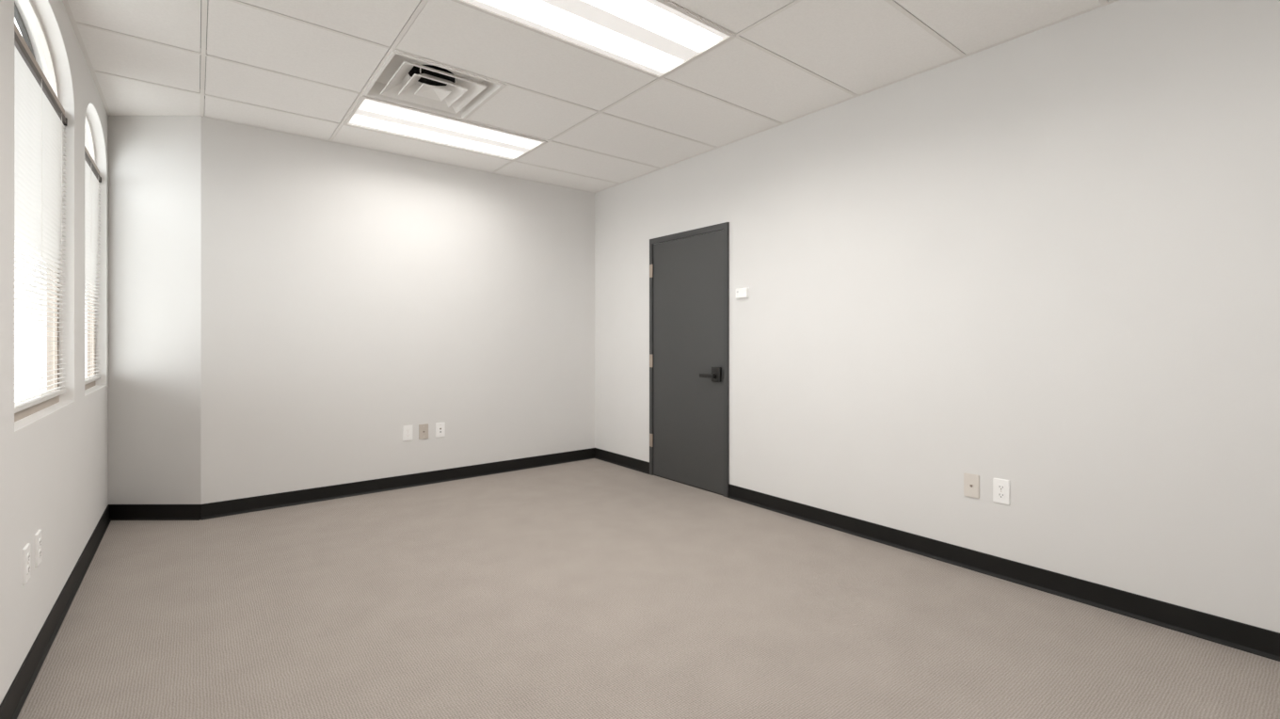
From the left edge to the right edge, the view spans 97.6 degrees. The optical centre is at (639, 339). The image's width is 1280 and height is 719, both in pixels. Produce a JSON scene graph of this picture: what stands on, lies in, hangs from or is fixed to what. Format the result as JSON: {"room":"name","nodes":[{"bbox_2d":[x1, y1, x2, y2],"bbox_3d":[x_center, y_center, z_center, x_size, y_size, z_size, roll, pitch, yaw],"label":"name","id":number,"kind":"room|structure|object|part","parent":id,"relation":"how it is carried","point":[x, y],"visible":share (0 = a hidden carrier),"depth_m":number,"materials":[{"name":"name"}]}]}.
{"room":"empty office room","nodes":[
{"label":"empty office room","id":0,"kind":"room"},
{"bbox_2d":[0,0,108,704],"bbox_3d":[-1.625,-0.174,1.223,0.120,2.830,6.675,0,0,-38],"label":"wall","id":1,"kind":"structure","parent":0,"point":[54,459],"depth_m":2.40,"materials":[{"name":"paint"}]},
{"bbox_2d":[22,543,30,585],"bbox_3d":[-2.082,0.761,1.905,0.009,0.120,0.073,0,0,-38],"label":"power outlet","id":2,"kind":"object","parent":1,"relation":"attached to","point":[26,550],"visible":1,"depth_m":1.89,"materials":[{"name":"white plastic"}]},
{"bbox_2d":[34,529,41,567],"bbox_3d":[-2.194,0.761,2.046,0.009,0.120,0.073,0,0,-38],"label":"power outlet","id":3,"kind":"object","parent":1,"relation":"attached to","point":[38,536],"visible":1,"depth_m":2.03,"materials":[{"name":"white plastic"}]},
{"bbox_2d":[14,0,64,421],"bbox_3d":[-2.404,-0.519,2.181,0.090,1.625,1.127,0,0,-38],"label":"window","id":4,"kind":"structure","parent":1,"relation":"in","point":[27,7],"depth_m":2.46,"materials":[{"name":"glass"}]},
{"bbox_3d":[-2.434,-1.202,2.158,0.015,0.256,1.124,0,0,-38],"label":"arch trim","id":5,"kind":"part","parent":4,"relation":"part of","materials":[{"name":"white metal"}]},
{"bbox_3d":[-2.398,-0.390,2.186,0.034,1.368,1.127,0,0,-38],"label":"frame","id":6,"kind":"part","parent":4,"relation":"part of","materials":[{"name":"white"}]},
{"bbox_3d":[-2.398,-1.203,2.186,0.034,0.257,1.125,0,0,-38],"label":"arch frame","id":7,"kind":"part","parent":4,"relation":"part of","materials":[{"name":"brown metal"}]},
{"bbox_2d":[14,31,67,413],"bbox_3d":[-2.370,-0.398,2.209,0.036,1.293,1.113,0,0,-38],"label":"window blind","id":8,"kind":"object","parent":4,"relation":"attached to","point":[40,121],"visible":0.81,"depth_m":2.20,"materials":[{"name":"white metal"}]},
{"bbox_3d":[-2.373,0.240,2.206,0.025,0.018,1.093,0,0,-38],"label":"rail","id":9,"kind":"part","parent":8,"relation":"part of","materials":[{"name":"white plastic"}]},
{"bbox_3d":[-2.628,-0.396,2.548,0.002,1.269,0.002,0,0,-16],"label":"ladder cord","id":10,"kind":"part","parent":8,"relation":"part of","materials":[{"name":"white fabric"}]},
{"bbox_2d":[0,504,111,718],"bbox_3d":[-1.531,1.131,1.215,0.017,0.100,6.305,0,0,-38],"label":"baseboard","id":11,"kind":"structure","parent":1,"relation":"attached to","point":[14,699],"depth_m":2.16,"materials":[{"name":"black rubber"}]},
{"bbox_2d":[84,112,99,389],"bbox_3d":[-3.232,-0.519,3.227,0.090,1.625,0.899,0,0,-38],"label":"window","id":12,"kind":"structure","parent":1,"relation":"in","point":[89,150],"depth_m":3.54,"materials":[{"name":"glass"}]},
{"bbox_3d":[-3.226,-0.390,3.232,0.034,1.368,0.899,0,0,-38],"label":"frame","id":13,"kind":"part","parent":12,"relation":"part of","materials":[{"name":"white"}]},
{"bbox_3d":[-3.226,-1.203,3.232,0.034,0.257,0.897,0,0,-38],"label":"arch frame","id":14,"kind":"part","parent":12,"relation":"part of","materials":[{"name":"brown metal"}]},
{"bbox_2d":[84,150,101,384],"bbox_3d":[-3.198,-0.398,3.255,0.036,1.293,0.885,0,0,-38],"label":"window blind","id":15,"kind":"object","parent":12,"relation":"attached to","point":[92,179],"visible":0.61,"depth_m":3.34,"materials":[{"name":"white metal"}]},
{"bbox_3d":[-3.211,-0.396,3.244,0.002,1.269,0.002,0,0,29],"label":"ladder cord","id":16,"kind":"part","parent":15,"relation":"part of","materials":[{"name":"white fabric"}]},
{"bbox_3d":[-3.405,-0.396,3.489,0.002,1.269,0.002,0,0,-16],"label":"ladder cord","id":17,"kind":"part","parent":15,"relation":"part of","materials":[{"name":"white fabric"}]},
{"bbox_3d":[-3.201,0.240,3.252,0.025,0.018,0.865,0,0,-38],"label":"rail","id":18,"kind":"part","parent":15,"relation":"part of","materials":[{"name":"white plastic"}]},
{"bbox_2d":[108,115,201,504],"bbox_3d":[-3.230,-0.174,3.741,0.746,2.830,0.166,0,0,-4],"label":"wall","id":19,"kind":"structure","parent":0,"point":[154,162],"depth_m":3.68,"materials":[{"name":"paint"}]},
{"bbox_2d":[109,504,201,520],"bbox_3d":[-3.189,1.131,3.674,0.609,0.100,0.017,0,0,0],"label":"baseboard","id":20,"kind":"structure","parent":19,"relation":"attached to","point":[117,512],"depth_m":3.68,"materials":[{"name":"black rubber"}]},
{"bbox_2d":[201,98,594,504],"bbox_3d":[-1.704,-0.174,4.695,3.107,2.830,0.120,0,0,-38],"label":"wall","id":21,"kind":"structure","parent":0,"point":[352,296],"depth_m":4.35,"materials":[{"name":"paint"}]},
{"bbox_2d":[201,448,594,519],"bbox_3d":[-1.661,1.131,4.641,3.107,0.100,0.017,0,0,-38],"label":"baseboard","id":22,"kind":"structure","parent":21,"relation":"attached to","point":[211,510],"depth_m":4.35,"materials":[{"name":"black rubber"}]},
{"bbox_2d":[402,425,412,440],"bbox_3d":[-1.859,0.746,4.490,0.073,0.120,0.009,0,0,-38],"label":"power outlet","id":23,"kind":"object","parent":21,"relation":"attached to","point":[407,429],"visible":1,"depth_m":4.49,"materials":[{"name":"white plastic"}]},
{"bbox_2d":[418,423,428,439],"bbox_3d":[-1.761,0.748,4.567,0.073,0.120,0.009,0,0,-38],"label":"wall plate","id":24,"kind":"object","parent":21,"relation":"attached to","point":[423,428],"visible":1,"depth_m":4.56,"materials":[{"name":"beige plastic"}]},
{"bbox_2d":[435,422,445,437],"bbox_3d":[-1.655,0.748,4.651,0.073,0.120,0.009,0,0,-38],"label":"wall plate","id":25,"kind":"object","parent":21,"relation":"attached to","point":[440,426],"visible":1,"depth_m":4.65,"materials":[{"name":"white plastic"}]},
{"bbox_2d":[62,0,1119,192],"bbox_3d":[-0.172,-1.669,2.373,3.826,0.400,6.675,0,0,-38],"label":"ceiling","id":26,"kind":"structure","parent":0,"point":[295,67],"depth_m":2.98,"materials":[{"name":"tile"}]},
{"bbox_2d":[363,49,505,119],"bbox_3d":[-1.216,-1.595,3.289,0.612,0.299,0.653,0,0,-38],"label":"ceiling vent","id":27,"kind":"object","parent":26,"relation":"in","point":[404,79],"visible":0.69,"depth_m":3.33,"materials":[{"name":"white metal"}]},
{"bbox_3d":[-1.216,-1.460,3.289,0.162,0.030,0.172,0,0,-38],"label":"plate","id":28,"kind":"part","parent":27,"relation":"part of","materials":[{"name":"white metal"}]},
{"bbox_2d":[342,95,547,160],"bbox_3d":[-1.352,-1.518,3.984,1.258,0.109,0.568,0,0,-38],"label":"ceiling light","id":29,"kind":"object","parent":26,"relation":"attached to","point":[369,113],"visible":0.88,"depth_m":3.92,"materials":[{"name":"white plastic"}]},
{"bbox_2d":[450,0,735,79],"bbox_3d":[-0.207,-1.518,2.537,1.258,0.109,0.568,0,0,-38],"label":"ceiling light","id":30,"kind":"object","parent":26,"relation":"attached to","point":[655,39],"visible":0.96,"depth_m":2.63,"materials":[{"name":"white plastic"}]},
{"bbox_2d":[16,458,1279,718],"bbox_3d":[-0.131,1.211,2.322,3.626,0.060,6.345,0,0,-38],"label":"floor","id":31,"kind":"structure","parent":0,"point":[593,588],"depth_m":2.33,"materials":[{"name":"carpet"}]},
{"bbox_2d":[594,0,1279,633],"bbox_3d":[1.438,-0.174,3.325,0.120,2.830,6.169,0,0,-38],"label":"wall","id":32,"kind":"structure","parent":0,"point":[1046,262],"depth_m":2.69,"materials":[{"name":"paint"}]},
{"bbox_2d":[594,448,649,474],"bbox_3d":[-0.184,1.131,5.264,0.017,0.100,0.873,0,0,-38],"label":"baseboard","id":33,"kind":"structure","parent":32,"relation":"attached to","point":[625,461],"depth_m":5.23,"materials":[{"name":"black rubber"}]},
{"bbox_2d":[649,222,729,497],"bbox_3d":[0.354,0.150,4.543,0.077,2.062,0.926,0,0,-38],"label":"door","id":34,"kind":"structure","parent":32,"relation":"in","point":[689,277],"depth_m":4.50,"materials":[{"name":"grey paint"}]},
{"bbox_3d":[0.509,0.277,4.300,0.018,0.028,0.150,0,0,-38],"label":"lever","id":35,"kind":"part","parent":34,"relation":"part of","materials":[{"name":"black metal"}]},
{"bbox_3d":[0.583,0.264,4.276,0.027,0.114,0.090,0,0,-38],"label":"handle","id":36,"kind":"part","parent":34,"relation":"part of","materials":[{"name":"black metal"}]},
{"bbox_2d":[736,288,749,298],"bbox_3d":[0.743,-0.339,4.085,0.028,0.074,0.112,0,0,-38],"label":"wall thermostat","id":37,"kind":"object","parent":32,"relation":"attached to","point":[742,293],"visible":1,"depth_m":4.07,"materials":[{"name":"white plastic"}]},
{"bbox_2d":[963,472,979,498],"bbox_3d":[1.705,0.751,2.884,0.009,0.120,0.073,0,0,-38],"label":"wall plate","id":38,"kind":"object","parent":32,"relation":"attached to","point":[971,482],"visible":1,"depth_m":2.88,"materials":[{"name":"beige plastic"}]},
{"bbox_2d":[992,478,1009,504],"bbox_3d":[1.790,0.751,2.777,0.009,0.120,0.073,0,0,-38],"label":"power outlet","id":39,"kind":"object","parent":32,"relation":"attached to","point":[1000,487],"visible":1,"depth_m":2.77,"materials":[{"name":"white plastic"}]},
{"bbox_2d":[997,492,1005,498],"bbox_3d":[1.788,0.770,2.776,0.004,0.029,0.034,0,0,-38],"label":"receptacle","id":40,"kind":"object","parent":39,"relation":"attached to","point":[1000,495],"depth_m":2.77,"materials":[{"name":"white plastic"}]},
{"bbox_2d":[997,484,1005,490],"bbox_3d":[1.788,0.731,2.776,0.004,0.029,0.034,0,0,-38],"label":"receptacle","id":41,"kind":"object","parent":39,"relation":"attached to","point":[1000,487],"depth_m":2.77,"materials":[{"name":"white plastic"}]},
{"bbox_2d":[727,483,1279,661],"bbox_3d":[1.943,1.131,2.577,0.017,0.100,4.130,0,0,-38],"label":"baseboard","id":42,"kind":"structure","parent":32,"relation":"attached to","point":[1261,642],"depth_m":2.62,"materials":[{"name":"black rubber"}]}
]}

